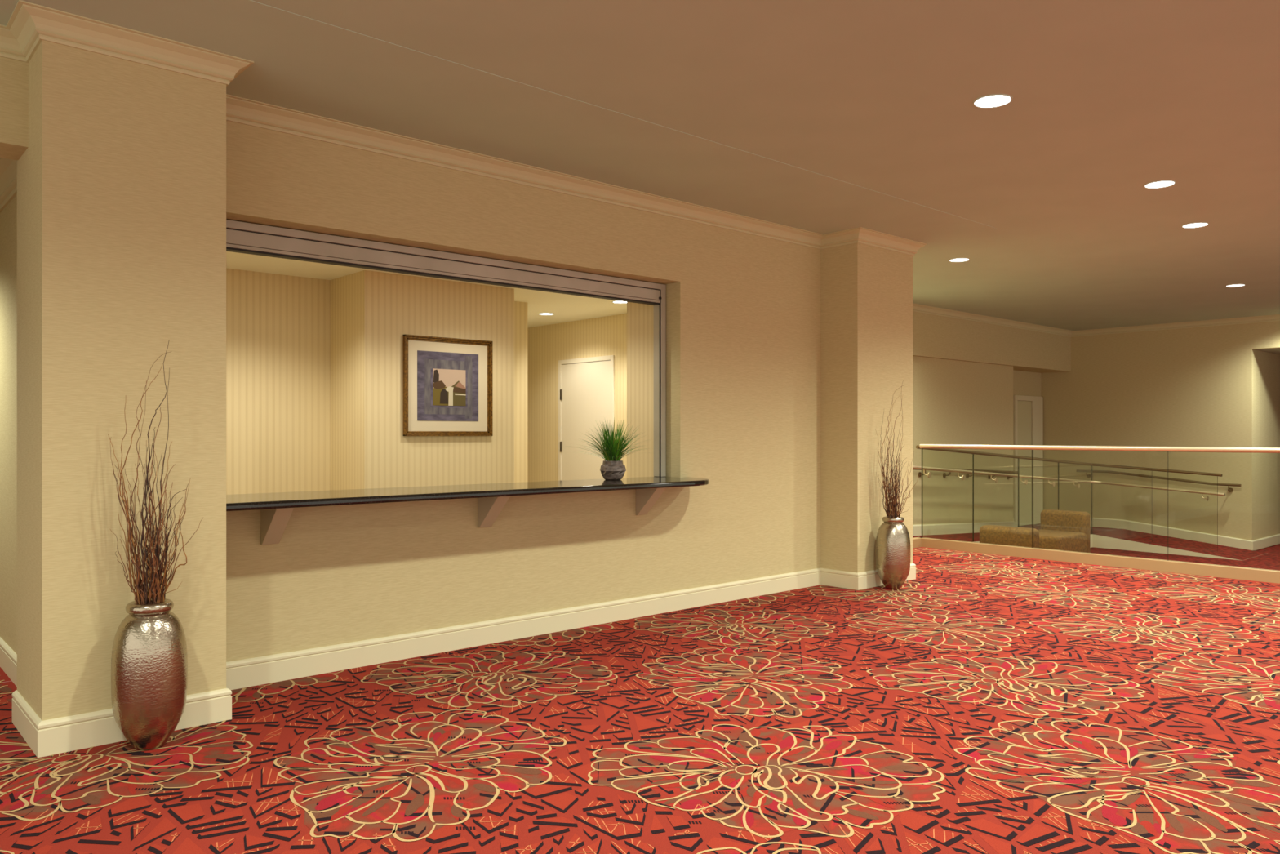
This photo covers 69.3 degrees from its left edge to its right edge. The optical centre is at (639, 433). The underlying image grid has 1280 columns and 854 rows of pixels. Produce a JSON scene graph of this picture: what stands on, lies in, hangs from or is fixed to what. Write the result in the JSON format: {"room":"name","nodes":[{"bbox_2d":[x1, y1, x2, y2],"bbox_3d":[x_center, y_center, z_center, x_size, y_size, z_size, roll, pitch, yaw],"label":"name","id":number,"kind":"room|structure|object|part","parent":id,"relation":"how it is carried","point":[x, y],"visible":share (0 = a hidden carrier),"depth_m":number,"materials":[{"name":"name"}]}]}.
{"room":"hotel lobby","nodes":[
{"label":"hotel lobby","id":0,"kind":"room"},
{"bbox_2d":[0,194,17,653],"bbox_3d":[-4.045,-0.189,5.770,0.130,2.877,4.410,0,0,-42],"label":"wall","id":1,"kind":"structure","parent":0,"point":[8,215],"depth_m":4.87,"materials":[{"name":"paint"}]},
{"bbox_2d":[0,157,17,212],"bbox_3d":[-4.104,-1.279,5.657,0.110,0.138,4.300,0,0,-42],"label":"trim","id":2,"kind":"structure","parent":1,"relation":"attached to","point":[8,167],"depth_m":4.63,"materials":[{"name":"beige paint"}]},
{"bbox_2d":[0,636,17,686],"bbox_3d":[-4.072,1.182,5.689,0.018,0.136,4.295,0,0,-42],"label":"baseboard","id":3,"kind":"structure","parent":1,"relation":"attached to","point":[8,657],"depth_m":4.76,"materials":[{"name":"beige paint"}]},
{"bbox_2d":[0,56,28,159],"bbox_3d":[-4.045,-1.403,2.609,3.880,0.447,0.250,0,0,-42],"label":"wall","id":4,"kind":"structure","parent":0,"point":[14,74],"depth_m":3.79,"materials":[{"name":"paint"}]},
{"bbox_2d":[17,40,226,720],"bbox_3d":[-2.258,-0.189,4.036,0.685,2.877,0.580,0,0,-42],"label":"column","id":5,"kind":"structure","parent":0,"point":[122,171],"depth_m":3.79,"materials":[{"name":"paint"}]},
{"bbox_2d":[226,268,527,494],"bbox_3d":[-2.286,0.040,6.806,3.870,2.420,0.685,0,0,-42],"label":"wall","id":6,"kind":"structure","parent":0,"point":[314,366],"depth_m":6.87,"materials":[{"name":"paper"}]},
{"bbox_2d":[403,334,492,435],"bbox_3d":[-1.455,-0.355,7.069,0.759,0.748,0.032,0,0,-42],"label":"framed picture","id":7,"kind":"object","parent":6,"relation":"attached to","point":[447,382],"visible":1,"depth_m":7.06,"materials":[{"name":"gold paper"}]},
{"bbox_2d":[417,350,478,421],"bbox_3d":[-1.460,-0.357,7.069,0.528,0.523,0.007,0,0,-42],"label":"artwork","id":8,"kind":"object","parent":7,"relation":"attached to","point":[447,380],"depth_m":7.06,"materials":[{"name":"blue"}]},
{"bbox_2d":[226,251,626,328],"bbox_3d":[-2.282,-1.210,7.735,5.120,0.080,4.650,0,0,-42],"label":"ceiling","id":9,"kind":"structure","parent":0,"point":[566,308],"depth_m":7.78,"materials":[{"name":"beige paint"}]},
{"bbox_2d":[538,312,554,315],"bbox_3d":[-0.914,-1.168,9.040,0.152,0.004,0.152,0,0,-42],"label":"recessed light","id":10,"kind":"object","parent":9,"relation":"in","point":[541,313],"visible":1,"depth_m":9.04,"materials":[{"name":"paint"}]},
{"bbox_2d":[612,300,626,302],"bbox_3d":[-0.171,-1.168,8.216,0.152,0.004,0.152,0,0,-42],"label":"recessed light","id":11,"kind":"object","parent":9,"relation":"in","point":[614,301],"visible":0.74,"depth_m":8.20,"materials":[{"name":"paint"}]},
{"bbox_2d":[226,120,820,662],"bbox_3d":[-0.220,-0.189,6.297,5.700,2.877,0.247,0,0,-42],"label":"wall","id":12,"kind":"structure","parent":0,"point":[743,309],"depth_m":5.83,"materials":[{"name":"paint"}]},
{"bbox_2d":[226,219,666,476],"bbox_3d":[-1.025,-0.382,5.646,3.192,1.386,0.087,0,0,-42],"label":"window frame","id":13,"kind":"structure","parent":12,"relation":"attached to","point":[246,237],"depth_m":5.57,"materials":[{"name":"metal"}]},
{"bbox_2d":[0,0,927,255],"bbox_3d":[-2.050,-1.578,5.227,10.348,0.104,2.248,0,0,-42],"label":"trim","id":14,"kind":"structure","parent":12,"relation":"attached to","point":[29,24],"depth_m":4.84,"materials":[{"name":"beige paint"}]},
{"bbox_2d":[226,476,709,544],"bbox_3d":[-0.834,0.433,5.459,3.333,0.243,0.630,0,0,-42],"label":"countertop","id":15,"kind":"structure","parent":12,"relation":"attached to","point":[276,508],"depth_m":5.09,"materials":[{"name":"black stone"}]},
{"bbox_2d":[573,417,657,479],"bbox_3d":[-0.168,0.095,6.196,0.718,0.433,0.684,0,0,-9],"label":"potted plant","id":16,"kind":"object","parent":15,"relation":"on","point":[612,468],"visible":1,"depth_m":6.19,"materials":[{"name":"green plant"}]},
{"bbox_3d":[-0.182,0.247,6.248,0.173,0.129,0.182,0,0,-42],"label":"pot","id":17,"kind":"part","parent":16,"relation":"part of","materials":[{"name":"grey stone"}]},
{"bbox_2d":[12,517,1279,757],"bbox_3d":[3.764,1.380,10.519,18.390,0.540,3.239,0,0,-43],"label":"baseboard","id":18,"kind":"structure","parent":12,"relation":"attached to","point":[49,737],"depth_m":5.32,"materials":[{"name":"beige paint"}]},
{"bbox_2d":[527,313,626,481],"bbox_3d":[-0.420,0.040,9.418,0.100,2.420,4.640,0,0,-42],"label":"wall","id":19,"kind":"structure","parent":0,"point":[547,344],"depth_m":9.90,"materials":[{"name":"paint"}]},
{"bbox_2d":[558,355,614,480],"bbox_3d":[-0.525,0.237,9.520,0.120,2.026,0.901,0,0,-42],"label":"door","id":20,"kind":"structure","parent":19,"relation":"attached to","point":[586,385],"depth_m":9.52,"materials":[{"name":"beige paint"}]},
{"bbox_2d":[0,523,1279,853],"bbox_3d":[2.976,1.499,5.438,18.300,0.501,14.100,0,0,-42],"label":"floor","id":21,"kind":"structure","parent":0,"point":[982,703],"depth_m":3.77,"materials":[{"name":"red carpet"}]},
{"bbox_2d":[111,598,187,750],"bbox_3d":[-1.957,0.959,3.698,0.271,0.578,0.271,0,0,-42],"label":"metal vase","id":22,"kind":"object","parent":21,"relation":"on","point":[149,657],"visible":0.98,"depth_m":3.60,"materials":[{"name":"grey metal"}]},
{"bbox_2d":[107,342,203,604],"bbox_3d":[-1.939,0.215,3.692,0.381,1.169,0.131,0,0,-4],"label":"dried branches","id":23,"kind":"object","parent":22,"relation":"in","point":[155,592],"visible":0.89,"depth_m":3.68,"materials":[{"name":"brown plant"}]},
{"bbox_2d":[875,515,910,589],"bbox_3d":[2.037,0.959,7.452,0.271,0.578,0.271,0,0,-42],"label":"metal vase","id":24,"kind":"object","parent":21,"relation":"on","point":[892,540],"visible":1,"depth_m":7.35,"materials":[{"name":"grey metal"}]},
{"bbox_2d":[877,380,920,517],"bbox_3d":[2.072,0.183,7.446,0.342,1.232,0.135,0,0,-9],"label":"dried branches","id":25,"kind":"object","parent":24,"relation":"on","point":[891,505],"visible":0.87,"depth_m":7.44,"materials":[{"name":"brown plant"}]},
{"bbox_2d":[912,444,1225,551],"bbox_3d":[5.322,0.846,11.270,4.992,1.428,1.770,0,0,-42],"label":"guard","id":26,"kind":"object","parent":21,"relation":"on","point":[972,452],"visible":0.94,"depth_m":12.37,"materials":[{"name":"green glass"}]},
{"bbox_3d":[3.584,0.731,10.763,1.140,1.143,0.012,0,0,-42],"label":"glass panel","id":27,"kind":"part","parent":26,"relation":"part of","materials":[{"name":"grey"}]},
{"bbox_3d":[4.442,0.794,11.536,1.150,1.122,0.012,0,0,-42],"label":"glass panel","id":28,"kind":"part","parent":26,"relation":"part of","materials":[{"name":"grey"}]},
{"bbox_3d":[5.308,0.859,12.315,1.160,1.102,0.012,0,0,-42],"label":"glass panel","id":29,"kind":"part","parent":26,"relation":"part of","materials":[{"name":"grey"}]},
{"bbox_3d":[5.317,0.595,11.265,4.979,0.467,1.770,0,0,-42],"label":"rail","id":30,"kind":"part","parent":26,"relation":"part of","materials":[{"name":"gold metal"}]},
{"bbox_3d":[5.383,0.350,11.277,4.695,0.437,1.681,0,0,-42],"label":"handrail","id":31,"kind":"part","parent":26,"relation":"part of","materials":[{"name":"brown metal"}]},
{"bbox_3d":[6.151,0.922,13.075,1.090,1.077,0.012,0,0,-42],"label":"glass panel","id":32,"kind":"part","parent":26,"relation":"part of","materials":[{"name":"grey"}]},
{"bbox_3d":[6.835,0.985,13.145,0.012,1.049,0.790,0,0,-42],"label":"glass panel","id":33,"kind":"part","parent":26,"relation":"part of","materials":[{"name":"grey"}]},
{"bbox_3d":[7.373,1.035,12.547,0.012,1.050,0.800,0,0,-42],"label":"glass panel","id":34,"kind":"part","parent":26,"relation":"part of","materials":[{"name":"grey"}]},
{"bbox_2d":[0,0,1279,330],"bbox_3d":[3.767,-1.676,4.671,18.450,0.102,12.100,0,0,-42],"label":"ceiling","id":35,"kind":"structure","parent":0,"point":[1112,99],"depth_m":4.65,"materials":[{"name":"paint"}]},
{"bbox_2d":[949,257,969,262],"bbox_3d":[2.989,-1.625,8.666,0.184,0.004,0.184,0,0,-42],"label":"recessed light","id":36,"kind":"object","parent":35,"relation":"in","point":[955,260],"visible":1,"depth_m":8.67,"materials":[{"name":"paint"}]},
{"bbox_2d":[973,93,1013,107],"bbox_3d":[1.724,-1.625,4.526,0.184,0.004,0.184,0,0,-42],"label":"recessed light","id":37,"kind":"object","parent":35,"relation":"in","point":[993,100],"visible":1,"depth_m":4.52,"materials":[{"name":"paint"}]},
{"bbox_2d":[1143,180,1175,188],"bbox_3d":[3.389,-1.625,6.039,0.184,0.004,0.184,0,0,-42],"label":"recessed light","id":38,"kind":"object","parent":35,"relation":"in","point":[1160,184],"visible":1,"depth_m":6.03,"materials":[{"name":"paint"}]},
{"bbox_2d":[1181,222,1208,227],"bbox_3d":[4.330,-1.625,7.222,0.184,0.004,0.184,0,0,-42],"label":"recessed light","id":39,"kind":"object","parent":35,"relation":"in","point":[1197,224],"visible":1,"depth_m":7.21,"materials":[{"name":"paint"}]},
{"bbox_2d":[1225,284,1245,287],"bbox_3d":[6.537,-1.625,10.165,0.184,0.004,0.184,0,0,-42],"label":"recessed light","id":40,"kind":"object","parent":35,"relation":"in","point":[1232,285],"visible":1,"depth_m":10.15,"materials":[{"name":"paint"}]},
{"bbox_2d":[626,302,653,477],"bbox_3d":[0.076,0.040,6.988,0.135,2.420,0.375,0,0,-42],"label":"wall","id":41,"kind":"structure","parent":0,"point":[640,317],"depth_m":6.97,"materials":[{"name":"paint"}]},
{"bbox_2d":[820,242,912,573],"bbox_3d":[1.336,-0.189,8.462,0.810,2.877,2.110,0,0,-42],"label":"column","id":42,"kind":"structure","parent":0,"point":[866,291],"depth_m":7.58,"materials":[{"name":"paint"}]},
{"bbox_2d":[912,537,1279,583],"bbox_3d":[5.854,1.400,5.662,2.122,0.500,10.580,0,0,-42],"label":"trim","id":43,"kind":"structure","parent":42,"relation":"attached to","point":[1134,562],"depth_m":8.72,"materials":[{"name":"beige wood"}]},
{"bbox_2d":[919,444,1279,571],"bbox_3d":[6.489,0.633,6.468,0.047,1.034,10.130,0,0,-42],"label":"glass balustrade","id":44,"kind":"object","parent":43,"relation":"on","point":[1129,448],"visible":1,"depth_m":8.82,"materials":[{"name":"grey"}]},
{"bbox_3d":[3.528,0.652,9.757,0.012,0.995,1.232,0,0,-42],"label":"glass panel","id":45,"kind":"part","parent":44,"relation":"part of","materials":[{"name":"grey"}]},
{"bbox_3d":[6.489,0.140,6.468,0.047,0.047,10.130,0,0,-42],"label":"handrail","id":46,"kind":"part","parent":44,"relation":"part of","materials":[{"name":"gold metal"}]},
{"bbox_3d":[4.357,0.652,8.835,0.012,0.995,1.232,0,0,-42],"label":"glass panel","id":47,"kind":"part","parent":44,"relation":"part of","materials":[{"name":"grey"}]},
{"bbox_2d":[912,311,1071,526],"bbox_3d":[3.774,0.011,12.367,8.040,3.277,0.570,0,0,-42],"label":"wall","id":48,"kind":"structure","parent":0,"point":[966,374],"depth_m":12.73,"materials":[{"name":"paint"}]},
{"bbox_2d":[912,467,1017,479],"bbox_3d":[3.803,0.521,12.030,4.551,0.300,0.108,0,0,-42],"label":"wall handrail","id":49,"kind":"object","parent":48,"relation":"attached to","point":[944,475],"visible":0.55,"depth_m":12.85,"materials":[{"name":"brown metal"}]},
{"bbox_2d":[1013,395,1043,526],"bbox_3d":[6.199,0.430,14.786,0.960,2.060,0.040,0,0,-42],"label":"door","id":50,"kind":"structure","parent":48,"relation":"in","point":[1028,416],"depth_m":14.78,"materials":[{"name":"beige paint"}]},
{"bbox_2d":[1040,320,1279,551],"bbox_3d":[11.981,0.011,12.100,4.000,3.277,11.950,0,0,-42],"label":"wall","id":51,"kind":"structure","parent":0,"point":[1202,386],"depth_m":13.73,"materials":[{"name":"paint"}]},
{"bbox_2d":[912,302,1279,337],"bbox_3d":[7.735,-1.587,7.893,7.940,0.090,11.380,0,0,-42],"label":"trim","id":52,"kind":"structure","parent":51,"relation":"attached to","point":[916,307],"depth_m":13.33,"materials":[{"name":"beige paint"}]},
{"bbox_2d":[1076,469,1241,492],"bbox_3d":[7.677,0.702,13.809,0.108,0.260,2.250,0,0,-42],"label":"handrail","id":53,"kind":"object","parent":51,"relation":"attached to","point":[1230,490],"visible":0.98,"depth_m":13.67,"materials":[{"name":"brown metal"}]},
{"bbox_2d":[1089,543,1279,570],"bbox_3d":[10.270,1.700,9.644,9.830,0.100,10.590,0,0,-42],"label":"floor","id":54,"kind":"structure","parent":0,"point":[1271,560],"depth_m":12.28,"materials":[{"name":"carpet"}]},
{"bbox_2d":[979,524,1039,547],"bbox_3d":[4.191,1.335,10.260,0.660,0.630,0.620,0,0,-42],"label":"lounge chair","id":55,"kind":"object","parent":54,"relation":"on","point":[989,534],"visible":0.31,"depth_m":10.01,"materials":[{"name":"yellow fabric"}]},
{"bbox_2d":[1037,509,1089,552],"bbox_3d":[4.960,1.300,11.154,0.950,0.700,0.560,0,0,-42],"label":"lounge chair","id":56,"kind":"object","parent":54,"relation":"on","point":[1060,530],"visible":0.63,"depth_m":11.16,"materials":[{"name":"yellow fabric"}]},
{"bbox_3d":[4.923,1.380,11.121,0.850,0.380,0.560,0,0,-42],"label":"seat","id":57,"kind":"part","parent":56,"relation":"part of","materials":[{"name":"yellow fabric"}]},
{"bbox_2d":[1256,348,1279,354],"bbox_3d":[11.086,-1.215,13.205,3.850,0.070,2.990,0,0,-42],"label":"ceiling","id":58,"kind":"structure","parent":0,"point":[1277,351],"depth_m":13.19,"materials":[{"name":"paint"}]}
]}

